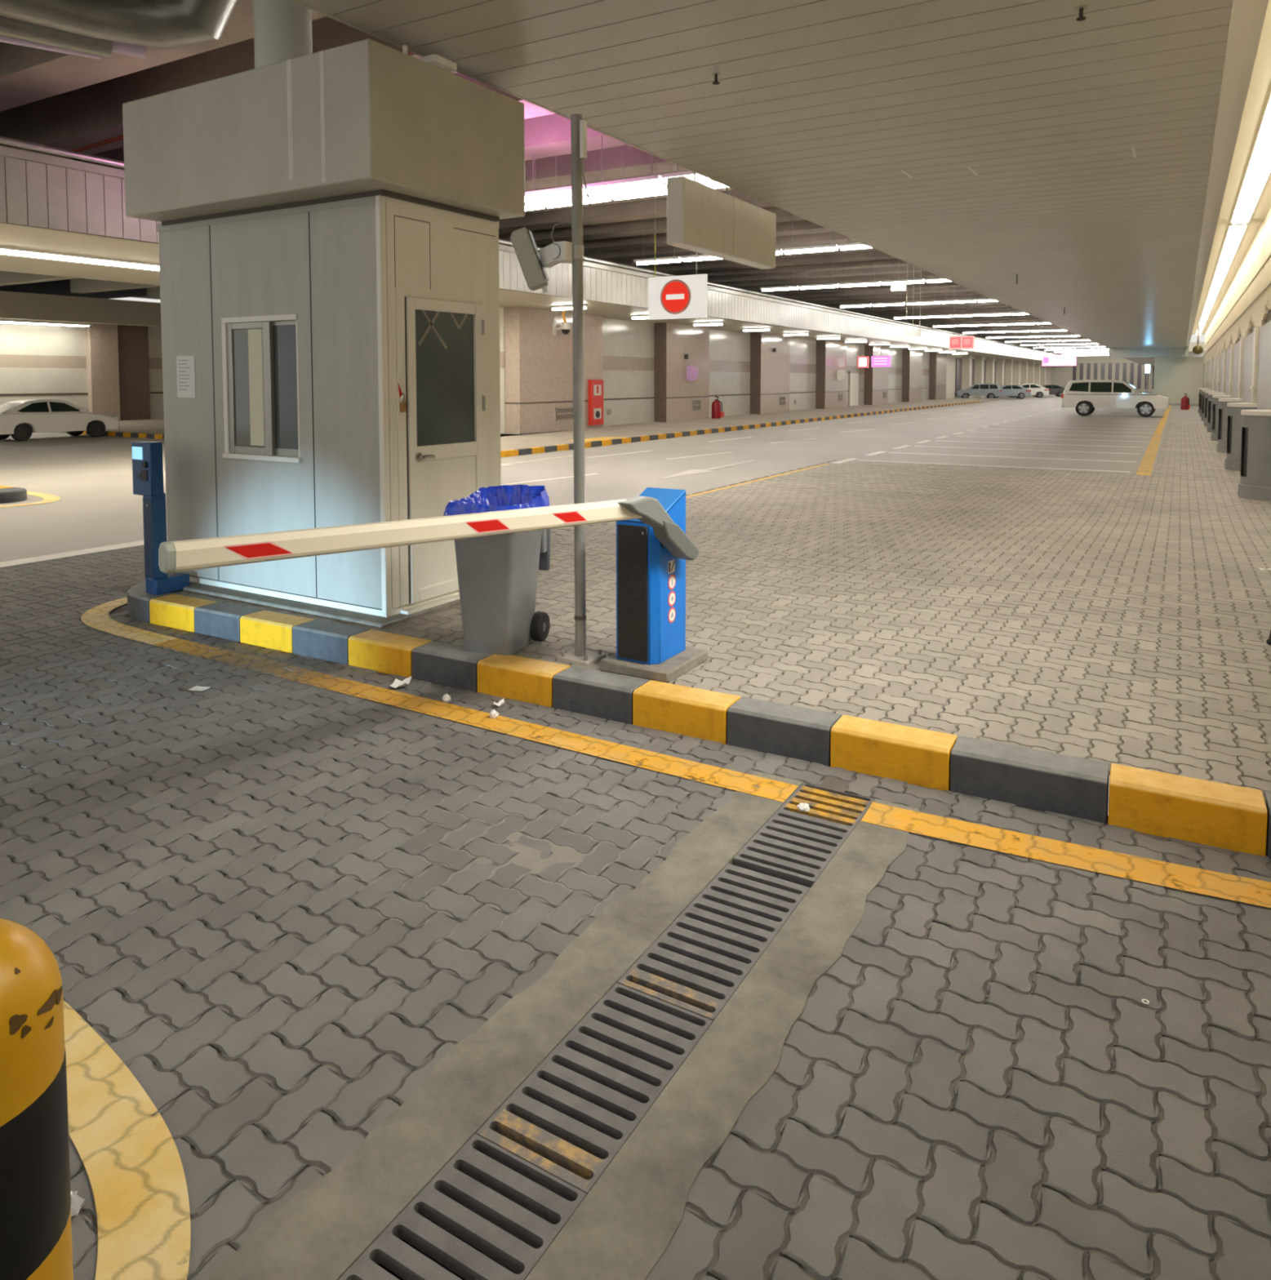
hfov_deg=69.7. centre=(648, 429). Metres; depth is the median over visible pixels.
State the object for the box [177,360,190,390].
print
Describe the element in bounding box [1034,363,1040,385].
wall column
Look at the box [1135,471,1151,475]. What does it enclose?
yellow line
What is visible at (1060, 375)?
wall
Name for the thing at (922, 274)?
ceiling beam
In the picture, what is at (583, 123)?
box
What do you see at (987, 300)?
fluorescent fixture
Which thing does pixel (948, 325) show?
fluorescent fixture
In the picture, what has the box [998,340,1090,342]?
ceiling beam
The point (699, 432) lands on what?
kerb stone
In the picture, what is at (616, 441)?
kerb stone
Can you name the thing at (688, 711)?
kerb stone
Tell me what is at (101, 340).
pier
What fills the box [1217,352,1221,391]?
wall
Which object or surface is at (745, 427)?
kerb stone
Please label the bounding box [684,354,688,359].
wall bracket
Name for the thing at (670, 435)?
kerb stone
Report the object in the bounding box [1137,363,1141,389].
window
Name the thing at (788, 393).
trim
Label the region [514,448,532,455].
kerb stone
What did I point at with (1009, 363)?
wall column
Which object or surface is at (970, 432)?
white line
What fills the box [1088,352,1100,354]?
fluorescent fixture
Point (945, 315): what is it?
fluorescent fixture
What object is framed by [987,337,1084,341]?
ceiling beam
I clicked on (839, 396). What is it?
wall vent
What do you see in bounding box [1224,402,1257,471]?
guard
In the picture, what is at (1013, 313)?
fluorescent fixture
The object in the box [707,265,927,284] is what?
ceiling beam
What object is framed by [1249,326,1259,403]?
wall column
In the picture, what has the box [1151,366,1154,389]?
window
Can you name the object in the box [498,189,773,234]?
ceiling beam
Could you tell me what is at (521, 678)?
kerb stone
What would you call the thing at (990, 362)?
wall column
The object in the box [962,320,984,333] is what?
fluorescent fixture
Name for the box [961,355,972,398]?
wall column
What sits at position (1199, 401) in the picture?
guard
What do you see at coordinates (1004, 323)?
fluorescent fixture
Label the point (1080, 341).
ceiling beam
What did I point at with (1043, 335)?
fluorescent fixture
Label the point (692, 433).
kerb stone
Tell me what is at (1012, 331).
fluorescent fixture
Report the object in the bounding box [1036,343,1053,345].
fluorescent fixture
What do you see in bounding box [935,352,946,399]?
wall pier
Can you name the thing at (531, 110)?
ceiling beam
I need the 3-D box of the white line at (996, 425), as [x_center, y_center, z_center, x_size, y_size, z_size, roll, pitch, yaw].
[16.621,-0.080,35.868,5.656,0.001,0.390,2,4,30]
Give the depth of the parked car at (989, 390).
84.27 m
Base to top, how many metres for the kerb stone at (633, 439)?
0.200 m
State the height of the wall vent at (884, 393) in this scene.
0.450 m
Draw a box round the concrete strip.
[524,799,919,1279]
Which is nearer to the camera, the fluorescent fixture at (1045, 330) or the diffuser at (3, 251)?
the diffuser at (3, 251)
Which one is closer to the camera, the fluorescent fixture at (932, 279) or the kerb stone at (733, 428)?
the fluorescent fixture at (932, 279)
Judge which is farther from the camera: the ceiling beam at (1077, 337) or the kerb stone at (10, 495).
the ceiling beam at (1077, 337)
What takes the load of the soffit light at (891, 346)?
attached to the ceiling at (606, 310)
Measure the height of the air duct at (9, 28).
0.396 m
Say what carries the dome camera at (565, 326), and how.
attached to the wall pier at (539, 363)
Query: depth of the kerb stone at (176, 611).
7.00 m
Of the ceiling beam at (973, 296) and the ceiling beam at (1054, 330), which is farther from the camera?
the ceiling beam at (1054, 330)
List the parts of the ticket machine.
coin plate, post, post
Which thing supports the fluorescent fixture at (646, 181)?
hanging from the ceiling beam at (548, 135)
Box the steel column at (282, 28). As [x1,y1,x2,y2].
[253,0,312,68]
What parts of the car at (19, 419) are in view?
rim dish, rim dish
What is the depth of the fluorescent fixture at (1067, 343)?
91.12 m
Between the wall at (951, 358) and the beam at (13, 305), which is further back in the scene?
the wall at (951, 358)
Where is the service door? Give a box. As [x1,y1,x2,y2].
[848,370,859,406]
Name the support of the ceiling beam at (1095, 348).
attached to the ceiling slab at (145, 297)
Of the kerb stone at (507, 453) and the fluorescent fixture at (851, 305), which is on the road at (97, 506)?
the kerb stone at (507, 453)
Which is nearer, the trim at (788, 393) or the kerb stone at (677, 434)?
the kerb stone at (677, 434)
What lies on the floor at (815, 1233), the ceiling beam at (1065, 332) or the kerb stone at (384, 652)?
the kerb stone at (384, 652)
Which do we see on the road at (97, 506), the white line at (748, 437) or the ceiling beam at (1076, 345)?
the white line at (748, 437)
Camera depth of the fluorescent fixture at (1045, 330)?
65.46 m
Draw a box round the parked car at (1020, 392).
[994,384,1031,399]
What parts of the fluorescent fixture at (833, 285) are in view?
hanger rod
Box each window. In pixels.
[955,357,962,396]
[971,359,974,385]
[983,360,986,383]
[994,361,995,383]
[1004,362,1005,384]
[1072,363,1076,380]
[1079,363,1083,380]
[1086,363,1090,379]
[1093,363,1097,379]
[1101,363,1105,379]
[1107,363,1111,379]
[1115,363,1119,380]
[1122,363,1126,381]
[1129,362,1133,386]
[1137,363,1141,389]
[1144,373,1148,389]
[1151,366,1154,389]
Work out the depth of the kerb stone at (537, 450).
23.41 m
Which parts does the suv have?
rim dish, rim dish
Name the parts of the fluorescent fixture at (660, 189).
hanger rod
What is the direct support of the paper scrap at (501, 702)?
on the floor at (815, 1233)
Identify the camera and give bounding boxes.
[510,221,573,293]
[552,310,570,335]
[1192,322,1203,354]
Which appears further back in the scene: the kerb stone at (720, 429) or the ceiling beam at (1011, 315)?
the ceiling beam at (1011, 315)
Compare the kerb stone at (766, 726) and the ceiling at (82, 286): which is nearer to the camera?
the kerb stone at (766, 726)
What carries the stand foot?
on the floor at (1192, 759)
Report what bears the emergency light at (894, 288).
hanging from the ceiling slab at (145, 297)
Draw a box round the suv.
[1061,379,1169,417]
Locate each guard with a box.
[1197,387,1209,413]
[1199,389,1212,417]
[1201,390,1215,421]
[1204,391,1219,426]
[1206,392,1225,432]
[1210,395,1232,440]
[1216,398,1242,453]
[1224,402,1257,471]
[1237,409,1270,501]
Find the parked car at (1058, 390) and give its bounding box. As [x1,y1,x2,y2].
[1032,384,1064,396]
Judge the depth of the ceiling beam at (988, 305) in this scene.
57.92 m
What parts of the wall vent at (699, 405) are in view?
louvre blade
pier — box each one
[85,323,120,420]
[504,306,602,434]
[666,323,709,422]
[760,333,790,414]
[824,340,846,408]
[871,345,888,404]
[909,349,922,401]
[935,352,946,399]
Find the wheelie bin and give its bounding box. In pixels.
[453,528,550,655]
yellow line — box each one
[0,491,60,506]
[62,999,191,1279]
[80,596,176,644]
[152,638,798,802]
[685,463,829,497]
[861,801,1270,907]
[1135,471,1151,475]
[1137,467,1152,471]
[1138,464,1153,467]
[1140,462,1154,464]
[1142,456,1155,458]
[1142,458,1155,462]
[1144,453,1156,456]
[1145,451,1156,453]
[1153,405,1171,435]
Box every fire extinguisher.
[711,395,724,418]
[1180,393,1190,409]
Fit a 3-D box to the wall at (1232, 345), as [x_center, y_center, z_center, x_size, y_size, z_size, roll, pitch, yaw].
[17.927,-1.143,28.133,0.095,2.980,0.740,2,4,30]
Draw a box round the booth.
[122,38,524,617]
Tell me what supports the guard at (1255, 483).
on the floor at (1192, 759)
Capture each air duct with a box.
[0,0,237,49]
[0,15,112,57]
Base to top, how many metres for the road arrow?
0.005 m
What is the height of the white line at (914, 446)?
0.001 m
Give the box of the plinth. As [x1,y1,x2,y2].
[182,581,460,628]
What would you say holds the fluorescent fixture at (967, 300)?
hanging from the ceiling beam at (753, 289)
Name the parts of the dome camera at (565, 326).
wall arm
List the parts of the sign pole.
plate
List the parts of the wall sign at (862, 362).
frame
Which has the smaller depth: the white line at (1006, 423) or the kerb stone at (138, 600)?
the kerb stone at (138, 600)
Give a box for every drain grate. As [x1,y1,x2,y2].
[338,1133,586,1279]
[475,982,713,1194]
[617,863,809,1020]
[733,782,874,888]
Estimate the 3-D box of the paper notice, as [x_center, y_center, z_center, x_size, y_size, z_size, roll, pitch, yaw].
[-3.796,-0.433,7.486,0.241,0.340,0.004,2,4,30]
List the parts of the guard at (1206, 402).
lid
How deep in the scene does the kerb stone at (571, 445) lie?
24.69 m
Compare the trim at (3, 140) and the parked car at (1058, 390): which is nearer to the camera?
the trim at (3, 140)
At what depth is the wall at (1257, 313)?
22.95 m
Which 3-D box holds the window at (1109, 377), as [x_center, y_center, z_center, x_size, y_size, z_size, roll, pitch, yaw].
[71.307,-8.289,141.074,0.500,4.000,0.200,2,4,30]
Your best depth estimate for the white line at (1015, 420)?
40.13 m
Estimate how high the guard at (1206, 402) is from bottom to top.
1.400 m
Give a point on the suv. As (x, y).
(1084, 395)
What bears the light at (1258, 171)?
attached to the cove
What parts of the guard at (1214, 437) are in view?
lid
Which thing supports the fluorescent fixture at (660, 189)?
hanging from the ceiling beam at (548, 135)
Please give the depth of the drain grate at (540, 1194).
2.06 m
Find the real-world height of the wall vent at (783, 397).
0.450 m
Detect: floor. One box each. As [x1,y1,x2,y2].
[0,544,1270,1279]
[111,460,1270,804]
[971,395,1006,398]
[1153,422,1240,479]
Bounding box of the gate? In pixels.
[158,487,707,683]
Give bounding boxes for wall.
[0,222,1033,359]
[0,323,164,419]
[117,324,151,420]
[499,306,929,434]
[654,322,666,422]
[750,333,760,414]
[815,340,825,408]
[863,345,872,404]
[902,349,910,401]
[928,352,936,399]
[946,353,1013,399]
[1040,342,1204,391]
[1153,356,1204,404]
[1202,320,1270,409]
[1203,362,1205,387]
[1204,207,1270,364]
[1204,310,1270,346]
[1205,361,1208,388]
[1207,360,1210,388]
[1209,357,1213,389]
[1213,355,1216,390]
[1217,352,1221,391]
[1222,348,1226,393]
[1228,343,1234,395]
[1236,336,1244,398]
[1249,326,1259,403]
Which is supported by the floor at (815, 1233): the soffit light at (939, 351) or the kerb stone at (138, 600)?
the kerb stone at (138, 600)
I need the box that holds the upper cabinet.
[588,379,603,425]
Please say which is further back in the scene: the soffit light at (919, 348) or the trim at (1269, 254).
the soffit light at (919, 348)
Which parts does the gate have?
panel, lid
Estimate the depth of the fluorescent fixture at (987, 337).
76.17 m
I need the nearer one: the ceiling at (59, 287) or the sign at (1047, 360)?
the ceiling at (59, 287)
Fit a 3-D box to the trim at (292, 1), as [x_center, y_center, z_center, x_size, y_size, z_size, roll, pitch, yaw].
[14.292,-4.414,33.725,0.030,0.504,79.000,2,4,30]
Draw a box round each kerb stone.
[0,485,13,488]
[0,487,26,503]
[102,431,111,435]
[107,431,115,436]
[115,431,127,436]
[123,431,130,437]
[127,581,173,622]
[130,432,142,437]
[138,432,146,438]
[146,433,158,438]
[149,594,217,631]
[154,433,162,439]
[194,601,262,642]
[240,609,314,653]
[292,619,370,664]
[348,629,432,677]
[411,640,493,692]
[477,653,570,706]
[500,449,518,457]
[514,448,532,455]
[529,446,544,453]
[544,445,556,452]
[552,444,568,451]
[552,666,648,724]
[568,443,573,449]
[584,441,591,448]
[591,440,601,447]
[599,439,612,445]
[608,438,622,444]
[622,437,631,444]
[630,436,640,442]
[632,680,741,744]
[638,435,649,441]
[645,435,657,440]
[653,433,666,439]
[663,432,674,438]
[672,431,682,437]
[681,431,689,436]
[688,430,697,435]
[694,430,704,435]
[700,429,711,434]
[708,428,718,433]
[715,427,724,432]
[724,426,731,431]
[727,696,841,766]
[731,426,737,431]
[737,426,743,430]
[739,425,749,429]
[746,424,755,429]
[755,423,759,428]
[760,423,765,427]
[762,422,771,426]
[770,422,776,426]
[777,421,786,425]
[786,420,791,424]
[830,715,957,791]
[950,735,1109,824]
[1107,763,1267,856]
[1263,791,1270,859]
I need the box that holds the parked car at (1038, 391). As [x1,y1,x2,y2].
[1008,383,1049,397]
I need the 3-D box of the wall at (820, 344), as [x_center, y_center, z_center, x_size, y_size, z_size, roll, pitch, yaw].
[10.200,-3.240,54.145,0.560,4.100,0.022,2,4,30]
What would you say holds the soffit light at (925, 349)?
attached to the ceiling at (606, 310)
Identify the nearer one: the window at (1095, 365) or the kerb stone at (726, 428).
the kerb stone at (726, 428)
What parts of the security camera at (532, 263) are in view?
bracket arm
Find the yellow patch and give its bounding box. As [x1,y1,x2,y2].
[566,436,622,441]
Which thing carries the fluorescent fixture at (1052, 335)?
hanging from the ceiling beam at (1036, 323)
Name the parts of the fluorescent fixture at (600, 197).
hanger rod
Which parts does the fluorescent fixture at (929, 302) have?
hanger rod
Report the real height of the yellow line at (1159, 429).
0.001 m
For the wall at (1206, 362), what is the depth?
54.98 m
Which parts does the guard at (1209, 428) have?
lid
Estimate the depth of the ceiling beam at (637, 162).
19.65 m
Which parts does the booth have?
sliding sash, trim, fixed sash, corner trim, door handle, trim, door, door glass, door panel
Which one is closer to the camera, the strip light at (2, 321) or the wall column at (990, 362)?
the strip light at (2, 321)
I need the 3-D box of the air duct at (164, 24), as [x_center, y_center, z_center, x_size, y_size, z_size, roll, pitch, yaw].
[-6.565,-4.656,9.055,4.621,0.858,1.189,-3,4,-43]
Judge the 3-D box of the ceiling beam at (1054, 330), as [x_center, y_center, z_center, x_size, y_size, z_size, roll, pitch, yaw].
[34.074,-9.604,84.622,17.255,0.950,0.870,2,4,30]
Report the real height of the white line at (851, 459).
0.001 m
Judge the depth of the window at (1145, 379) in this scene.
138.53 m
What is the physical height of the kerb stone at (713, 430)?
0.200 m
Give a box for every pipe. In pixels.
[0,35,101,59]
[71,50,413,152]
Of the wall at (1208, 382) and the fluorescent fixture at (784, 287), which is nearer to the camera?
the fluorescent fixture at (784, 287)
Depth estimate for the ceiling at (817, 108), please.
7.83 m
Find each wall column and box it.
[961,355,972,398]
[973,356,984,397]
[985,357,995,396]
[995,359,1004,386]
[1004,360,1013,384]
[1013,360,1021,385]
[1020,361,1027,384]
[1027,362,1034,383]
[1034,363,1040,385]
[1040,364,1045,386]
[1045,365,1051,385]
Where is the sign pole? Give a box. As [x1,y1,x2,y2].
[556,114,605,666]
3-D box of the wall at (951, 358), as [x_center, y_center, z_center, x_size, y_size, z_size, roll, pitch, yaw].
[52.964,-7.245,127.611,0.800,4.200,105.800,2,4,30]
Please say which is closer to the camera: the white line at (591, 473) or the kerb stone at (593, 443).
the white line at (591, 473)
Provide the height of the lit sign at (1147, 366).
2.950 m
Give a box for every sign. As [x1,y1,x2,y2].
[648,155,707,319]
[686,365,698,381]
[836,369,845,380]
[857,342,868,368]
[871,342,890,367]
[949,296,974,349]
[1041,330,1076,365]
[1145,364,1150,393]
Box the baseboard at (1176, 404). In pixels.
[1168,403,1198,405]
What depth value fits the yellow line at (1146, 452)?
23.62 m
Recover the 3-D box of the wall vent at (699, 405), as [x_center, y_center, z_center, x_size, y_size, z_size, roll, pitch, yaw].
[2.090,-1.067,39.728,0.045,0.450,0.750,2,4,30]
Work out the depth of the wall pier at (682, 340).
38.78 m
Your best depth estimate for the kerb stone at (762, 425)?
35.96 m
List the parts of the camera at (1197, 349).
stem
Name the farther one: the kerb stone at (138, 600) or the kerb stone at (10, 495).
the kerb stone at (10, 495)
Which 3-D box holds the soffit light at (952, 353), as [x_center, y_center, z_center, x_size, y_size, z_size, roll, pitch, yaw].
[26.712,-6.551,78.359,1.300,0.146,0.140,2,4,30]
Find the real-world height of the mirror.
0.157 m
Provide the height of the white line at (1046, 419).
0.001 m
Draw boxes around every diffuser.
[0,248,159,271]
[0,321,88,327]
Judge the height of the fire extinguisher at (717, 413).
1.008 m
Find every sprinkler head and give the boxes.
[711,72,720,84]
[1074,4,1088,21]
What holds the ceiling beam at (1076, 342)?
attached to the ceiling slab at (145, 297)
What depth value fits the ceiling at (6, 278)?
29.95 m
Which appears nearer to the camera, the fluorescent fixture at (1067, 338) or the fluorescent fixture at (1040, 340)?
the fluorescent fixture at (1040, 340)
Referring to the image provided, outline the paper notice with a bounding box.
[176,355,195,397]
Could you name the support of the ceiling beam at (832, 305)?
attached to the ceiling slab at (145, 297)
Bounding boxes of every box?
[579,119,591,207]
[607,408,611,414]
[666,172,776,269]
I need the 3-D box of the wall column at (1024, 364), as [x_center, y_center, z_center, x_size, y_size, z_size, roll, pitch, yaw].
[49.358,-6.922,119.939,0.700,4.400,1.100,2,4,30]
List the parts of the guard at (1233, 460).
lid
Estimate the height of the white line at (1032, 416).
0.001 m
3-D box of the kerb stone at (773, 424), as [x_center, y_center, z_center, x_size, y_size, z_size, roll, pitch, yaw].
[4.989,-0.188,36.966,0.160,0.200,0.528,2,4,30]
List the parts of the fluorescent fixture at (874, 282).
hanger rod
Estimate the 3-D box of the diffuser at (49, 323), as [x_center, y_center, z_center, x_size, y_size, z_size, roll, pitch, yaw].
[-28.069,-3.659,27.542,0.500,0.050,21.400,2,4,30]
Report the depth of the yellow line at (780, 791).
4.84 m
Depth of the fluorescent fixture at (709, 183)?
16.36 m
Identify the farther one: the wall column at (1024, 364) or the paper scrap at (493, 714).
the wall column at (1024, 364)
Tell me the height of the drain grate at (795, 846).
0.033 m
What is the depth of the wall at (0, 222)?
15.41 m
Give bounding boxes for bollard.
[0,918,73,1279]
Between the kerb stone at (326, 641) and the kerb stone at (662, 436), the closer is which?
the kerb stone at (326, 641)
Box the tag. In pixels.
[397,382,406,412]
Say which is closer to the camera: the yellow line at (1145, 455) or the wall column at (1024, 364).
the yellow line at (1145, 455)
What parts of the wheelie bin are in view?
handle, open lid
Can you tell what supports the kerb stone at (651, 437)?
on the road at (97, 506)
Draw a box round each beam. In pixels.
[0,0,326,111]
[0,16,457,159]
[0,290,160,326]
[80,72,554,169]
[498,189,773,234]
[498,206,806,246]
[524,113,629,160]
[524,145,687,191]
[524,169,733,213]
[536,220,833,253]
[582,231,857,262]
[594,242,878,269]
[626,250,896,275]
[657,258,912,278]
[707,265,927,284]
[707,271,941,288]
[727,277,952,293]
[748,282,961,296]
[764,286,971,299]
[781,290,981,302]
[797,294,988,306]
[811,297,985,308]
[826,301,1004,311]
[839,304,1009,313]
[848,306,1015,315]
[859,309,1022,317]
[871,313,1012,319]
[880,314,1031,320]
[888,315,1036,322]
[896,318,1040,324]
[905,320,1044,325]
[913,321,1035,327]
[921,323,1052,328]
[925,324,1056,329]
[933,326,1057,330]
[937,327,1062,332]
[946,329,1054,333]
[950,330,1067,333]
[954,331,1069,335]
[962,332,1073,336]
[974,333,1075,337]
[974,335,1071,338]
[978,336,1081,339]
[983,337,1082,340]
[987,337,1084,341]
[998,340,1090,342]
[1000,341,1093,343]
[1004,342,1094,344]
[1012,344,1088,346]
[1016,344,1100,346]
[1027,345,1102,346]
[1028,347,1094,349]
[1030,346,1105,348]
[1041,347,1108,349]
[1057,350,1087,351]
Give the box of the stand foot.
[1266,630,1270,645]
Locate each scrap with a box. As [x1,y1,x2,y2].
[71,1191,86,1217]
[187,685,210,691]
[389,675,411,688]
[442,693,450,702]
[488,709,498,718]
[493,697,505,706]
[796,802,809,811]
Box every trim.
[0,136,998,342]
[0,136,1062,355]
[0,270,159,285]
[0,391,163,395]
[288,0,1106,347]
[505,387,928,404]
[506,400,588,404]
[666,395,709,399]
[760,392,790,395]
[825,391,846,392]
[899,169,911,177]
[967,166,977,175]
[1108,346,1189,357]
[1131,146,1136,158]
[1186,0,1269,346]
[1204,252,1270,354]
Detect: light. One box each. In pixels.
[0,245,500,303]
[0,318,92,327]
[551,304,587,311]
[631,314,648,319]
[693,321,723,326]
[742,327,770,331]
[782,332,808,335]
[816,336,840,339]
[844,339,866,342]
[869,342,889,345]
[889,345,910,347]
[891,267,906,291]
[908,346,927,349]
[924,349,942,351]
[938,351,955,352]
[951,352,968,354]
[1196,323,1205,329]
[1199,314,1208,323]
[1201,287,1220,315]
[1210,222,1248,288]
[1231,91,1270,223]
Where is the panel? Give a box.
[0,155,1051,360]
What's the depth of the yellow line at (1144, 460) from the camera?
21.47 m
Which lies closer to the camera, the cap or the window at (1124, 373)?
the cap
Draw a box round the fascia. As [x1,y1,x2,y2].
[0,222,595,306]
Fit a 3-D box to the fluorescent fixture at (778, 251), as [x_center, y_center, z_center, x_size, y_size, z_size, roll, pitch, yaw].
[3.025,-5.349,25.470,1.520,1.026,0.340,2,4,30]
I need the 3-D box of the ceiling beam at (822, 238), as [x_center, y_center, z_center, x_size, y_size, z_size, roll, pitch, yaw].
[2.981,-6.663,31.352,17.255,0.950,0.870,2,4,30]
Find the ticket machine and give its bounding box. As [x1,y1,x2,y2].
[131,440,190,595]
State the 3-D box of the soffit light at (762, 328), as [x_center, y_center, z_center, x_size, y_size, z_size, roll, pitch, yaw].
[4.823,-4.481,40.859,1.300,0.146,0.140,2,4,30]
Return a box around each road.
[0,391,1239,562]
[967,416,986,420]
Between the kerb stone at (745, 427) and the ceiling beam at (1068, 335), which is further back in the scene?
the ceiling beam at (1068, 335)
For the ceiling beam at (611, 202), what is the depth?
22.74 m
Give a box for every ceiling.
[0,271,77,286]
[0,279,146,298]
[70,278,159,293]
[146,286,159,299]
[296,0,1232,348]
[515,302,1041,364]
[1122,351,1204,366]
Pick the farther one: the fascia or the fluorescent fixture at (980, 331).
the fluorescent fixture at (980, 331)
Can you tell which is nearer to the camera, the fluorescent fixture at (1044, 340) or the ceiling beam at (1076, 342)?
the fluorescent fixture at (1044, 340)
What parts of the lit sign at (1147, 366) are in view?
post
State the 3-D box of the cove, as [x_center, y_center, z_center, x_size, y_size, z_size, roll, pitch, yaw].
[19.180,-4.938,30.843,1.145,0.060,79.000,2,4,30]
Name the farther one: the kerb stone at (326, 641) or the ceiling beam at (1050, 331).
the ceiling beam at (1050, 331)
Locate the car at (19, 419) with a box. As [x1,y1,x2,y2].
[0,399,119,440]
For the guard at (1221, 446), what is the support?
on the floor at (1189, 445)
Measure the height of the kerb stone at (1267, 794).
0.240 m
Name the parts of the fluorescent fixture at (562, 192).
hanger rod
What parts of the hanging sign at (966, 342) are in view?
panel, panel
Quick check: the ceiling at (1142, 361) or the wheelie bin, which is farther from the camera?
the ceiling at (1142, 361)
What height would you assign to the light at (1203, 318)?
0.080 m
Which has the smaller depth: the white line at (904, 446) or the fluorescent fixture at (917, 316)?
the white line at (904, 446)
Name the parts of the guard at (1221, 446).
lid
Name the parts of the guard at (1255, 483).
lid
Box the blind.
[248,328,264,445]
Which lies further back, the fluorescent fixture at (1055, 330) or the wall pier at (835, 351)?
the fluorescent fixture at (1055, 330)
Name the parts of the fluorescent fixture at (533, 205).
hanger rod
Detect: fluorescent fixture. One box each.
[524,146,592,201]
[524,158,547,210]
[542,148,613,208]
[586,135,666,193]
[608,144,672,200]
[633,256,683,265]
[661,165,710,183]
[680,250,719,262]
[697,179,728,188]
[760,268,799,291]
[775,248,784,255]
[782,231,839,254]
[798,260,839,289]
[838,238,871,250]
[839,257,881,287]
[839,303,872,307]
[871,302,906,306]
[880,266,925,284]
[893,300,921,319]
[905,284,940,305]
[921,310,950,318]
[924,277,950,283]
[932,313,957,327]
[940,293,977,303]
[950,297,980,317]
[957,323,982,326]
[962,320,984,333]
[977,295,996,302]
[980,297,1011,315]
[982,309,1008,325]
[984,318,1007,333]
[986,336,1005,338]
[1004,333,1022,342]
[1005,325,1026,337]
[1007,320,1030,332]
[1008,308,1035,324]
[1011,311,1027,315]
[1020,343,1036,345]
[1022,339,1041,342]
[1026,324,1046,337]
[1030,324,1053,332]
[1033,346,1048,348]
[1035,321,1050,324]
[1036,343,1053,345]
[1041,337,1060,342]
[1047,331,1067,337]
[1053,328,1066,331]
[1053,342,1071,345]
[1060,339,1079,341]
[1064,337,1079,347]
[1067,344,1080,352]
[1072,340,1088,344]
[1073,348,1088,350]
[1080,346,1096,347]
[1088,345,1102,350]
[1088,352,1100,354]
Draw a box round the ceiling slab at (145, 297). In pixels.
[71,158,159,299]
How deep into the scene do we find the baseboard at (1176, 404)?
66.57 m
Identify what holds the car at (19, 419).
on the road at (97, 506)
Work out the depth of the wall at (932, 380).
78.55 m
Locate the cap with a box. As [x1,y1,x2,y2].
[111,41,146,58]
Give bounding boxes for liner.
[443,484,550,515]
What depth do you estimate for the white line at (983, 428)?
33.76 m
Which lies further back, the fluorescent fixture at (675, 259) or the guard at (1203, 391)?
the guard at (1203, 391)
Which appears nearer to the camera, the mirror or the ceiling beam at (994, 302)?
the mirror
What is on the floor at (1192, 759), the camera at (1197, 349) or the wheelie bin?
the wheelie bin
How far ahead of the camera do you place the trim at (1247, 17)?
7.78 m
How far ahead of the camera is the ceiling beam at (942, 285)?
45.92 m
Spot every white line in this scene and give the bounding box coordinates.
[0,536,167,567]
[500,455,573,466]
[501,473,599,485]
[586,450,649,457]
[666,452,729,459]
[709,436,753,441]
[770,438,816,443]
[832,457,856,463]
[858,459,1130,472]
[863,451,886,455]
[888,452,1136,462]
[891,444,909,448]
[914,445,1136,453]
[915,440,930,443]
[942,440,1141,447]
[953,435,1136,441]
[969,431,1149,437]
[982,428,1151,433]
[995,425,1138,429]
[1005,422,1155,426]
[1015,420,1142,423]
[1031,416,1127,418]
[1046,418,1142,421]
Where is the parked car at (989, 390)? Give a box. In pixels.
[955,383,1001,398]
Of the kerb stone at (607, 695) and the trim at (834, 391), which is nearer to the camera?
the kerb stone at (607, 695)
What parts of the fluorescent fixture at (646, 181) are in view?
hanger rod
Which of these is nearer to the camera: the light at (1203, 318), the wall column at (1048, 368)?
the light at (1203, 318)
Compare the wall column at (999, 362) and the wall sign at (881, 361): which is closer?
the wall sign at (881, 361)
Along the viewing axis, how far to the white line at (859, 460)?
19.86 m
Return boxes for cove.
[1191,0,1270,334]
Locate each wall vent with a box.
[555,406,573,420]
[693,400,701,410]
[779,395,785,404]
[838,393,842,400]
[883,391,886,398]
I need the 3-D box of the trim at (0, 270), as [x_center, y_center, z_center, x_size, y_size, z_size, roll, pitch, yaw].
[-13.188,-3.772,20.241,0.150,0.700,24.000,2,4,30]
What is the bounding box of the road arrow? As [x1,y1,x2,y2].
[660,460,758,479]
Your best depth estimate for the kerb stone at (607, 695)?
5.18 m
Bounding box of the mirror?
[79,408,86,413]
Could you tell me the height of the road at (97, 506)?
0.200 m
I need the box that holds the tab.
[1141,999,1149,1004]
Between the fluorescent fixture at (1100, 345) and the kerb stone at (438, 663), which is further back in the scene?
the fluorescent fixture at (1100, 345)
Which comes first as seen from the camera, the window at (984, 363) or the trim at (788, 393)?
the trim at (788, 393)

